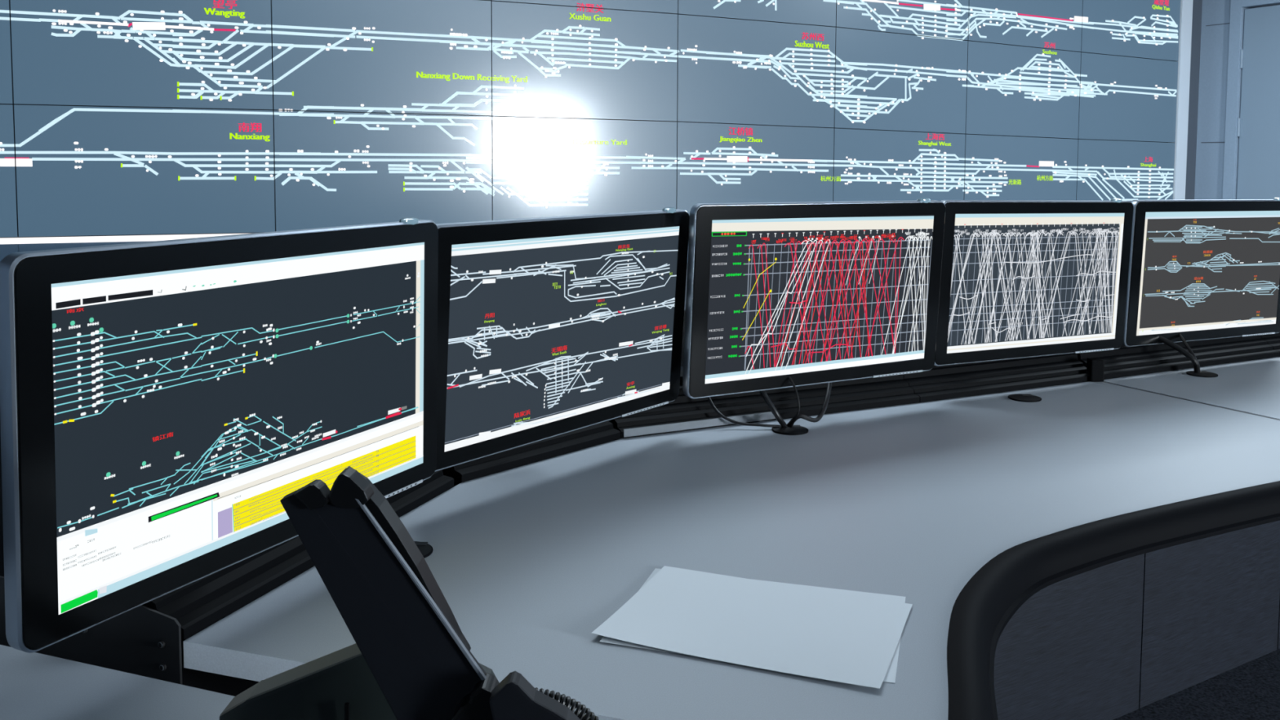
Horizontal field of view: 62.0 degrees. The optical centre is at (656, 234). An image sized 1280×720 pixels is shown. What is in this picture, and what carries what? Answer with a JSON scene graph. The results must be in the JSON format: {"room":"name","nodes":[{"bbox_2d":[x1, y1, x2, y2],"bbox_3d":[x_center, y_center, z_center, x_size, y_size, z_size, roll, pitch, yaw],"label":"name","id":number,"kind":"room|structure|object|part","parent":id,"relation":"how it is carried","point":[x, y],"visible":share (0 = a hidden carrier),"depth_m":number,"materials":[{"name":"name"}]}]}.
{"room":"control room","nodes":[
{"label":"control room","id":0,"kind":"room"},
{"bbox_2d":[680,366,1279,719],"bbox_3d":[1.743,1.164,2.084,21.500,0.100,18.000,0,4,0],"label":"floor","id":1,"kind":"structure","parent":0,"point":[1249,691],"depth_m":2.48,"materials":[{"name":"carpet"}]},
{"bbox_2d":[0,428,4,576],"bbox_3d":[-0.904,0.649,1.405,0.200,0.980,0.026,0,4,0],"label":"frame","id":2,"kind":"object","parent":1,"relation":"on","point":[2,554],"visible":0.02,"depth_m":1.38,"materials":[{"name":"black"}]},
{"bbox_2d":[0,644,235,719],"bbox_3d":[-0.385,0.809,0.847,1.140,0.746,0.738,0,4,0],"label":"desk","id":3,"kind":"object","parent":1,"relation":"on","point":[34,686],"visible":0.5,"depth_m":0.99,"materials":[{"name":"grey laminate"}]},
{"bbox_2d":[219,466,598,719],"bbox_3d":[-0.168,0.307,0.688,0.288,0.278,0.190,0,4,0],"label":"desk phone","id":4,"kind":"object","parent":3,"relation":"on","point":[411,658],"visible":1,"depth_m":0.72,"materials":[{"name":"black plastic"}]},
{"bbox_3d":[-0.142,0.300,0.699,0.253,0.244,0.044,3,5,29],"label":"cradle arm","id":5,"kind":"part","parent":4,"relation":"part of","materials":[{"name":"black plastic"}]},
{"bbox_3d":[-0.051,0.374,0.698,0.063,0.129,0.097,-1,4,-21],"label":"coiled cord","id":6,"kind":"part","parent":4,"relation":"part of","materials":[{"name":"black plastic"}]},
{"bbox_2d":[0,0,1192,366],"bbox_3d":[0.031,-0.843,6.428,9.020,3.435,0.532,-1,4,-25],"label":"video wall","id":7,"kind":"structure","parent":1,"relation":"on","point":[122,122],"depth_m":5.96,"materials":[{"name":"grey"}]},
{"bbox_3d":[-3.544,-0.911,4.771,1.140,0.619,0.061,-1,4,-22],"label":"display panel","id":8,"kind":"part","parent":7,"relation":"part of","materials":[{"name":"grey"}]},
{"bbox_3d":[-3.548,-0.289,4.813,1.140,0.619,0.062,-1,4,-22],"label":"display panel","id":9,"kind":"part","parent":7,"relation":"part of","materials":[{"name":"grey"}]},
{"bbox_3d":[-2.483,-0.935,5.199,1.140,0.619,0.063,-1,4,-22],"label":"display panel","id":10,"kind":"part","parent":7,"relation":"part of","materials":[{"name":"grey"}]},
{"bbox_3d":[-2.487,-0.313,5.242,1.140,0.619,0.063,-1,4,-22],"label":"display panel","id":11,"kind":"part","parent":7,"relation":"part of","materials":[{"name":"grey"}]},
{"bbox_3d":[-1.431,-0.955,5.626,1.064,0.625,0.478,0,4,0],"label":"display panel","id":12,"kind":"part","parent":7,"relation":"part of","materials":[{"name":"grey"}]},
{"bbox_3d":[-1.434,-0.334,5.668,1.122,0.625,0.062,-1,4,-22],"label":"display panel","id":13,"kind":"part","parent":7,"relation":"part of","materials":[{"name":"grey"}]},
{"bbox_3d":[-0.401,-0.349,6.086,1.098,0.628,0.063,-1,4,-22],"label":"display panel","id":14,"kind":"part","parent":7,"relation":"part of","materials":[{"name":"grey glass"}]},
{"bbox_3d":[-0.394,-1.592,6.000,1.098,0.628,0.063,-1,4,-22],"label":"display panel","id":15,"kind":"part","parent":7,"relation":"part of","materials":[{"name":"grey"}]},
{"bbox_3d":[-0.004,-1.084,6.331,8.883,2.320,0.287,-1,4,-25],"label":"backing frame","id":16,"kind":"part","parent":7,"relation":"part of","materials":[{"name":"black"}]},
{"bbox_3d":[-0.398,-0.970,6.043,1.098,0.628,0.063,-1,4,-22],"label":"display panel","id":17,"kind":"part","parent":7,"relation":"part of","materials":[{"name":"grey"}]},
{"bbox_3d":[0.603,-0.357,6.493,1.061,0.638,0.063,-1,4,-22],"label":"display panel","id":18,"kind":"part","parent":7,"relation":"part of","materials":[{"name":"grey"}]},
{"bbox_3d":[0.607,-0.978,6.450,1.061,0.638,0.063,-1,4,-22],"label":"display panel","id":19,"kind":"part","parent":7,"relation":"part of","materials":[{"name":"grey"}]},
{"bbox_3d":[0.610,-1.600,6.407,1.061,0.638,0.062,-1,4,-22],"label":"display panel","id":20,"kind":"part","parent":7,"relation":"part of","materials":[{"name":"grey"}]},
{"bbox_3d":[1.580,-0.364,6.956,1.103,0.637,0.063,-2,5,-29],"label":"display panel","id":21,"kind":"part","parent":7,"relation":"part of","materials":[{"name":"grey"}]},
{"bbox_3d":[1.584,-0.986,6.914,1.103,0.637,0.062,-2,5,-29],"label":"display panel","id":22,"kind":"part","parent":7,"relation":"part of","materials":[{"name":"grey"}]},
{"bbox_3d":[1.587,-1.607,6.871,1.103,0.637,0.062,-2,5,-29],"label":"display panel","id":23,"kind":"part","parent":7,"relation":"part of","materials":[{"name":"grey"}]},
{"bbox_3d":[2.551,-0.378,7.489,1.103,0.635,0.063,-2,5,-29],"label":"display panel","id":24,"kind":"part","parent":7,"relation":"part of","materials":[{"name":"grey"}]},
{"bbox_3d":[2.555,-0.999,7.446,1.103,0.635,0.063,-2,5,-29],"label":"display panel","id":25,"kind":"part","parent":7,"relation":"part of","materials":[{"name":"grey"}]},
{"bbox_3d":[2.558,-1.621,7.403,1.103,0.635,0.063,-2,5,-29],"label":"display panel","id":26,"kind":"part","parent":7,"relation":"part of","materials":[{"name":"grey"}]},
{"bbox_3d":[3.519,-0.395,8.027,1.103,0.630,0.063,-2,5,-29],"label":"display panel","id":27,"kind":"part","parent":7,"relation":"part of","materials":[{"name":"grey"}]},
{"bbox_3d":[3.522,-1.017,7.984,1.103,0.630,0.062,-2,5,-29],"label":"display panel","id":28,"kind":"part","parent":7,"relation":"part of","materials":[{"name":"grey"}]},
{"bbox_3d":[3.526,-1.638,7.941,1.103,0.630,0.063,-2,5,-29],"label":"display panel","id":29,"kind":"part","parent":7,"relation":"part of","materials":[{"name":"grey"}]},
{"bbox_3d":[4.055,-0.832,8.315,0.126,3.050,0.112,-2,5,-29],"label":"frame","id":30,"kind":"part","parent":7,"relation":"part of","materials":[{"name":"silver metal"}]},
{"bbox_2d":[0,332,1279,696],"bbox_3d":[0.976,0.661,2.467,4.314,0.835,0.572,-2,5,-35],"label":"rail","id":31,"kind":"object","parent":1,"relation":"on","point":[200,604],"depth_m":1.90,"materials":[{"name":"black metal"}]},
{"bbox_3d":[-0.630,0.476,1.144,0.300,0.196,0.006,2,4,19],"label":"end bracket","id":32,"kind":"part","parent":31,"relation":"part of","materials":[{"name":"black metal"}]},
{"bbox_2d":[0,217,438,653],"bbox_3d":[-0.471,0.165,1.188,0.129,0.352,0.590,3,5,24],"label":"monitor","id":33,"kind":"object","parent":31,"relation":"on","point":[161,402],"visible":0.98,"depth_m":1.05,"materials":[{"name":"black plastic"}]},
{"bbox_3d":[-0.454,0.414,1.378,0.120,0.208,0.554,2,4,19],"label":"rail","id":34,"kind":"part","parent":31,"relation":"part of","materials":[{"name":"black metal"}]},
{"bbox_3d":[-0.227,0.386,1.813,0.120,0.208,0.354,4,5,42],"label":"rail","id":35,"kind":"part","parent":31,"relation":"part of","materials":[{"name":"black metal"}]},
{"bbox_2d":[435,207,689,471],"bbox_3d":[-0.176,0.138,1.719,0.146,0.354,0.591,3,5,38],"label":"monitor","id":36,"kind":"object","parent":31,"relation":"on","point":[548,327],"visible":0.99,"depth_m":1.64,"materials":[{"name":"black plastic"}]},
{"bbox_3d":[0.214,0.368,2.109,0.676,0.208,0.120,-2,4,-26],"label":"rail","id":37,"kind":"part","parent":31,"relation":"part of","materials":[{"name":"black metal"}]},
{"bbox_2d":[682,198,945,398],"bbox_3d":[0.288,0.106,2.059,0.591,0.352,0.144,-2,5,-29],"label":"monitor","id":38,"kind":"object","parent":31,"relation":"on","point":[809,293],"visible":1,"depth_m":1.99,"materials":[{"name":"black plastic"}]},
{"bbox_2d":[759,390,786,426],"bbox_3d":[0.197,0.281,1.996,0.094,0.156,0.038,3,5,38],"label":"cable","id":39,"kind":"object","parent":38,"relation":"attached to","point":[763,393],"visible":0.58,"depth_m":1.97,"materials":[{"name":"black plastic"}]},
{"bbox_2d":[788,376,799,426],"bbox_3d":[0.240,0.295,1.998,0.007,0.123,0.087,-2,5,-33],"label":"cable","id":40,"kind":"object","parent":38,"relation":"attached to","point":[789,377],"visible":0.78,"depth_m":1.97,"materials":[{"name":"black plastic"}]},
{"bbox_3d":[0.748,0.352,2.376,0.515,0.208,0.120,-2,4,-27],"label":"rail","id":41,"kind":"part","parent":31,"relation":"part of","materials":[{"name":"black metal"}]},
{"bbox_2d":[933,198,1133,366],"bbox_3d":[0.812,0.094,2.395,0.594,0.355,0.138,-2,4,-28],"label":"monitor","id":42,"kind":"object","parent":31,"relation":"on","point":[1020,278],"visible":0.98,"depth_m":2.33,"materials":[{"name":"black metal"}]},
{"bbox_3d":[1.285,0.336,2.654,0.676,0.208,0.120,-2,4,-28],"label":"rail","id":43,"kind":"part","parent":31,"relation":"part of","materials":[{"name":"black metal"}]},
{"bbox_2d":[1122,197,1279,346],"bbox_3d":[1.343,0.083,2.676,0.593,0.353,0.138,-2,4,-27],"label":"monitor","id":44,"kind":"object","parent":31,"relation":"on","point":[1206,268],"visible":1,"depth_m":2.60,"materials":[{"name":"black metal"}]},
{"bbox_2d":[1158,335,1199,373],"bbox_3d":[1.190,0.265,2.562,0.212,0.122,0.032,2,4,28],"label":"cable","id":45,"kind":"object","parent":44,"relation":"attached to","point":[1196,364],"visible":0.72,"depth_m":2.52,"materials":[{"name":"black plastic"}]},
{"bbox_2d":[1178,333,1200,371],"bbox_3d":[1.274,0.254,2.591,0.019,0.134,0.141,0,4,-9],"label":"cable","id":46,"kind":"object","parent":44,"relation":"attached to","point":[1180,336],"visible":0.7,"depth_m":2.56,"materials":[{"name":"black plastic"}]},
{"bbox_3d":[2.228,0.307,3.146,1.448,0.208,0.120,-2,4,-28],"label":"rail","id":47,"kind":"part","parent":31,"relation":"part of","materials":[{"name":"black metal"}]},
{"bbox_2d":[183,381,1279,719],"bbox_3d":[0.613,0.744,1.850,2.617,0.750,1.020,-3,5,-41],"label":"desk","id":48,"kind":"object","parent":1,"relation":"on","point":[1089,550],"visible":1,"depth_m":1.54,"materials":[{"name":"grey laminate"}]},
{"bbox_2d":[413,541,433,558],"bbox_3d":[-0.317,0.399,1.346,0.068,0.004,0.068,0,4,0],"label":"cable grommet","id":49,"kind":"object","parent":48,"relation":"on","point":[426,549],"visible":0.34,"depth_m":1.35,"materials":[{"name":"black plastic"}]},
{"bbox_2d":[707,396,779,427],"bbox_3d":[0.154,0.321,1.985,0.150,0.073,0.029,1,4,15],"label":"cable","id":50,"kind":"object","parent":48,"relation":"on","point":[715,409],"visible":0.85,"depth_m":1.98,"materials":[{"name":"black plastic"}]},
{"bbox_2d":[600,568,905,683],"bbox_3d":[0.113,0.415,1.156,0.297,0.002,0.210,1,4,16],"label":"paper sheet","id":51,"kind":"object","parent":48,"relation":"on","point":[890,677],"visible":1,"depth_m":1.20,"materials":[{"name":"white paper"}]},
{"bbox_2d":[591,565,912,688],"bbox_3d":[0.109,0.413,1.147,0.297,0.004,0.210,2,4,22],"label":"paper sheet","id":52,"kind":"object","parent":51,"relation":"on","point":[806,632],"visible":1,"depth_m":1.13,"materials":[{"name":"white paper"}]},
{"bbox_2d":[771,425,808,435],"bbox_3d":[0.247,0.360,1.968,0.068,0.004,0.068,0,4,0],"label":"cable grommet","id":53,"kind":"object","parent":48,"relation":"on","point":[795,429],"visible":0.98,"depth_m":1.96,"materials":[{"name":"black plastic"}]},
{"bbox_2d":[786,382,831,426],"bbox_3d":[0.313,0.298,2.040,0.050,0.116,0.183,3,5,35],"label":"cable","id":54,"kind":"object","parent":53,"relation":"attached to","point":[820,415],"visible":0.77,"depth_m":2.00,"materials":[{"name":"black plastic"}]},
{"bbox_2d":[1008,394,1041,402],"bbox_3d":[0.777,0.343,2.247,0.068,0.004,0.068,0,4,0],"label":"cable grommet","id":55,"kind":"object","parent":48,"relation":"on","point":[1020,397],"visible":1,"depth_m":2.24,"materials":[{"name":"black plastic"}]},
{"bbox_3d":[0.645,0.747,2.141,1.062,0.704,0.020,-2,5,-31],"label":"panel","id":56,"kind":"part","parent":48,"relation":"part of","materials":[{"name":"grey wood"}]},
{"bbox_3d":[0.720,0.420,1.424,1.475,0.043,0.277,-3,5,-41],"label":"edge trim","id":57,"kind":"part","parent":48,"relation":"part of","materials":[{"name":"black plastic"}]},
{"bbox_3d":[1.345,0.721,2.569,0.572,0.704,0.020,-2,5,-31],"label":"panel","id":58,"kind":"part","parent":48,"relation":"part of","materials":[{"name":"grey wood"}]},
{"bbox_2d":[1102,356,1279,648],"bbox_3d":[2.131,0.700,2.611,2.136,0.750,0.786,-2,4,-28],"label":"desk","id":59,"kind":"object","parent":1,"relation":"on","point":[1252,387],"visible":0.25,"depth_m":2.40,"materials":[{"name":"grey laminate"}]},
{"bbox_2d":[1103,356,1279,419],"bbox_3d":[2.127,0.342,2.610,2.124,0.028,0.739,-2,4,-28],"label":"countertop","id":60,"kind":"structure","parent":59,"relation":"on","point":[1253,386],"depth_m":2.40,"materials":[{"name":"grey laminate"}]},
{"bbox_2d":[1186,370,1217,377],"bbox_3d":[1.287,0.328,2.514,0.068,0.004,0.068,0,4,0],"label":"cable grommet","id":61,"kind":"object","parent":59,"relation":"on","point":[1202,373],"visible":0.98,"depth_m":2.50,"materials":[{"name":"black plastic"}]},
{"bbox_3d":[1.816,0.704,2.856,0.523,0.704,0.020,-2,5,-31],"label":"panel","id":62,"kind":"part","parent":59,"relation":"part of","materials":[{"name":"grey wood"}]},
{"bbox_2d":[1194,0,1279,199],"bbox_3d":[7.249,-0.495,3.337,0.150,3.100,12.200,-2,5,-29],"label":"wall","id":63,"kind":"structure","parent":0,"point":[1215,39],"depth_m":8.36,"materials":[{"name":"paint"}]},
{"bbox_2d":[1200,22,1229,142],"bbox_3d":[4.375,-1.183,8.336,0.003,0.921,0.205,-2,5,-29],"label":"trim","id":64,"kind":"structure","parent":63,"relation":"attached to","point":[1225,23],"depth_m":8.34,"materials":[{"name":"grey metal"}]},
{"bbox_2d":[1222,0,1279,199],"bbox_3d":[4.689,-0.531,7.778,0.030,2.530,1.135,-2,5,-29],"label":"trim","id":65,"kind":"structure","parent":63,"relation":"attached to","point":[1237,6],"depth_m":8.19,"materials":[{"name":"metal"}]},
{"bbox_2d":[1236,4,1279,199],"bbox_3d":[4.690,-0.485,7.795,0.105,2.415,0.953,-2,5,-29],"label":"door","id":66,"kind":"structure","parent":63,"relation":"in","point":[1258,127],"depth_m":8.03,"materials":[{"name":"grey metal"}]},
{"bbox_3d":[-1.063,-0.758,6.457,10.438,3.100,4.688,0,4,0],"label":"wall","id":67,"kind":"structure","parent":0,"visible":0},
{"bbox_2d":[1185,0,1202,199],"bbox_3d":[4.147,-0.872,8.526,0.234,3.100,0.290,-2,5,-29],"label":"trim","id":68,"kind":"structure","parent":67,"relation":"attached to","point":[1197,4],"depth_m":8.43,"materials":[{"name":"grey metal"}]}
]}

